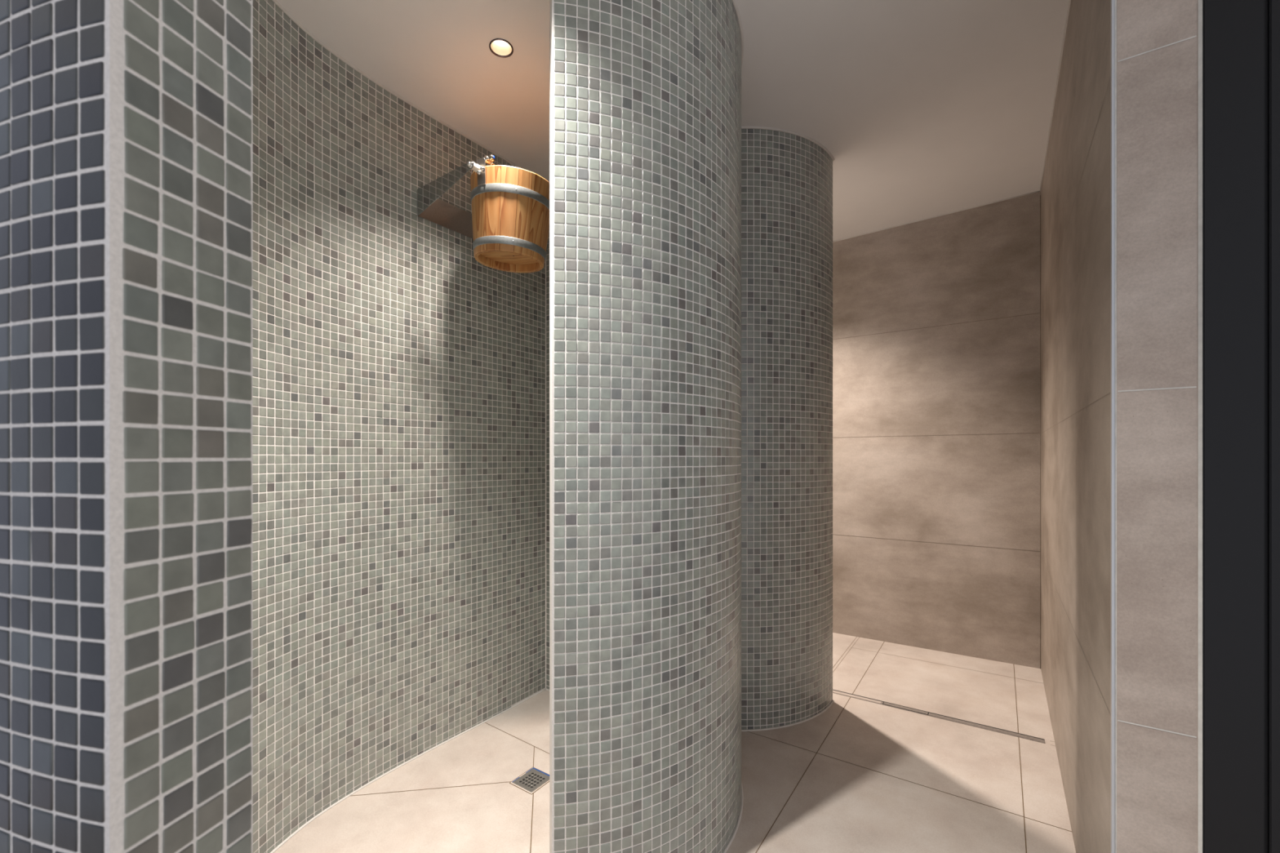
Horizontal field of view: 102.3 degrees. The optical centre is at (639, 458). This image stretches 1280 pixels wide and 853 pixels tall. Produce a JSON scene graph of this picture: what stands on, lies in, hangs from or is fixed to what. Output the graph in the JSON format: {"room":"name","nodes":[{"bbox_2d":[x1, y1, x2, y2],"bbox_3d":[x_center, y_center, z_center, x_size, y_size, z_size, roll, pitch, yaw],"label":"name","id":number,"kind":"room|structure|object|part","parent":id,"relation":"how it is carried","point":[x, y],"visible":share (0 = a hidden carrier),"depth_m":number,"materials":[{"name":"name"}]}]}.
{"room":"spa","nodes":[
{"label":"spa","id":0,"kind":"room"},
{"bbox_2d":[0,0,546,852],"bbox_3d":[-0.755,-0.097,1.439,0.797,2.413,2.140,0,0,0],"label":"wall","id":1,"kind":"structure","parent":0,"point":[273,427],"depth_m":0.46,"materials":[{"name":"tile"}]},
{"bbox_2d":[417,154,499,239],"bbox_3d":[-0.583,-0.977,1.957,0.328,0.165,0.394,0,0,35],"label":"bracket","id":2,"kind":"object","parent":1,"relation":"attached to","point":[430,207],"visible":0.51,"depth_m":1.90,"materials":[{"name":"metal"}]},
{"bbox_3d":[-0.716,-0.944,2.051,0.003,0.099,0.366,0,0,35],"label":"mounting plate","id":3,"kind":"part","parent":2,"relation":"part of","materials":[{"name":"metal"}]},
{"bbox_3d":[-0.687,-0.944,1.808,0.326,0.099,0.003,0,0,35],"label":"arm","id":4,"kind":"part","parent":2,"relation":"part of","materials":[{"name":"silver metal"}]},
{"bbox_3d":[-0.526,-1.043,1.796,0.041,0.027,0.027,0,0,25],"label":"knob","id":5,"kind":"part","parent":2,"relation":"part of","materials":[{"name":"silver metal"}]},
{"bbox_2d":[470,157,549,272],"bbox_3d":[-0.460,-0.858,1.871,0.296,0.306,0.296,0,0,-10],"label":"bucket","id":6,"kind":"object","parent":2,"relation":"hanging from","point":[510,205],"visible":0.94,"depth_m":1.76,"materials":[{"name":"brown wood"}]},
{"bbox_2d":[270,688,834,852],"bbox_3d":[-0.259,1.091,1.682,1.188,0.039,2.243,0,0,34],"label":"trim","id":7,"kind":"structure","parent":1,"relation":"attached to","point":[285,841],"depth_m":1.82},
{"bbox_2d":[546,231,549,689],"bbox_3d":[-0.140,-0.107,2.295,0.722,2.410,0.111,0,0,36],"label":"wall","id":8,"kind":"structure","parent":0,"point":[548,243],"depth_m":2.44,"materials":[{"name":"tile"}]},
{"bbox_2d":[276,0,1068,240],"bbox_3d":[0.350,-1.375,1.750,5.100,0.204,4.900,0,0,0],"label":"ceiling","id":9,"kind":"structure","parent":0,"point":[922,108],"depth_m":1.78,"materials":[{"name":"paint"}]},
{"bbox_2d":[488,38,513,57],"bbox_3d":[-0.440,-1.318,1.635,0.074,0.040,0.074,0,0,0],"label":"recessed light","id":10,"kind":"object","parent":9,"relation":"in","point":[500,47],"visible":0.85,"depth_m":1.65,"materials":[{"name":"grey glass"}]},
{"bbox_2d":[274,632,1075,852],"bbox_3d":[0.350,1.145,1.750,5.100,0.204,4.900,0,0,0],"label":"floor","id":11,"kind":"structure","parent":0,"point":[857,775],"depth_m":1.74,"materials":[{"name":"tile"}]},
{"bbox_2d":[509,767,549,795],"bbox_3d":[-0.366,1.097,1.754,0.108,0.010,0.108,0,0,35],"label":"floor drain","id":12,"kind":"object","parent":11,"relation":"on","point":[531,781],"visible":0.98,"depth_m":1.75,"materials":[{"name":"metal"}]},
{"bbox_2d":[832,689,1044,743],"bbox_3d":[1.062,1.072,2.257,1.120,0.018,0.035,0,0,35],"label":"drain","id":13,"kind":"object","parent":11,"relation":"on","point":[838,692],"visible":0.78,"depth_m":2.12,"materials":[{"name":"metal"}]},
{"bbox_2d":[549,0,832,852],"bbox_3d":[0.317,-0.114,2.393,1.076,2.418,2.469,0,0,0],"label":"wall","id":14,"kind":"structure","parent":0,"point":[691,249],"depth_m":1.27,"materials":[{"name":"tile"}]},
{"bbox_2d":[271,0,834,182],"bbox_3d":[-0.259,-1.306,1.682,1.190,0.041,2.244,0,0,34],"label":"trim","id":15,"kind":"structure","parent":14,"relation":"attached to","point":[275,2],"depth_m":1.82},
{"bbox_2d":[832,0,1071,242],"bbox_3d":[1.325,-1.330,2.247,1.376,0.030,2.591,0,0,0],"label":"trim","id":16,"kind":"structure","parent":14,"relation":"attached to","point":[1069,1],"depth_m":2.29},
{"bbox_2d":[832,191,1040,668],"bbox_3d":[1.078,-0.127,3.309,2.583,2.436,0.121,0,0,35],"label":"wall","id":17,"kind":"structure","parent":0,"point":[936,320],"depth_m":2.83,"materials":[{"name":"tile"}]},
{"bbox_2d":[1040,195,1040,669],"bbox_3d":[2.010,-0.129,2.585,0.004,2.380,0.004,0,0,0],"label":"trim","id":18,"kind":"structure","parent":17,"relation":"attached to","point":[1040,195],"depth_m":2.58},
{"bbox_2d":[1040,0,1111,852],"bbox_3d":[1.487,-0.134,1.736,0.114,2.420,1.992,0,0,35],"label":"wall","id":19,"kind":"structure","parent":0,"point":[1076,188],"depth_m":1.36,"materials":[{"name":"tile"}]},
{"bbox_2d":[1111,0,1114,852],"bbox_3d":[0.870,-0.123,0.949,0.004,2.400,0.011,0,0,35],"label":"trim","id":20,"kind":"structure","parent":19,"relation":"attached to","point":[1112,1],"depth_m":0.95,"materials":[{"name":"grey"}]},
{"bbox_2d":[1114,0,1116,852],"bbox_3d":[0.874,-0.123,0.947,0.003,2.400,0.009,0,0,35],"label":"trim","id":21,"kind":"structure","parent":19,"relation":"attached to","point":[1115,1],"depth_m":0.94,"materials":[{"name":"silver metal"}]},
{"bbox_2d":[1116,0,1197,852],"bbox_3d":[0.916,-0.124,0.915,0.103,2.402,0.008,0,0,35],"label":"wall","id":22,"kind":"structure","parent":19,"relation":"attached to","point":[1157,40],"depth_m":0.91,"materials":[{"name":"tile"}]},
{"bbox_2d":[1197,0,1202,852],"bbox_3d":[0.960,-0.125,0.884,0.005,2.400,0.013,0,0,35],"label":"trim","id":23,"kind":"structure","parent":19,"relation":"attached to","point":[1199,2],"depth_m":0.88,"materials":[{"name":"silver metal"}]},
{"bbox_2d":[1202,0,1279,852],"bbox_3d":[1.318,-0.131,0.695,0.799,2.411,0.114,0,0,35],"label":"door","id":24,"kind":"structure","parent":19,"relation":"in","point":[1241,38],"depth_m":0.85,"materials":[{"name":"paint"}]}
]}

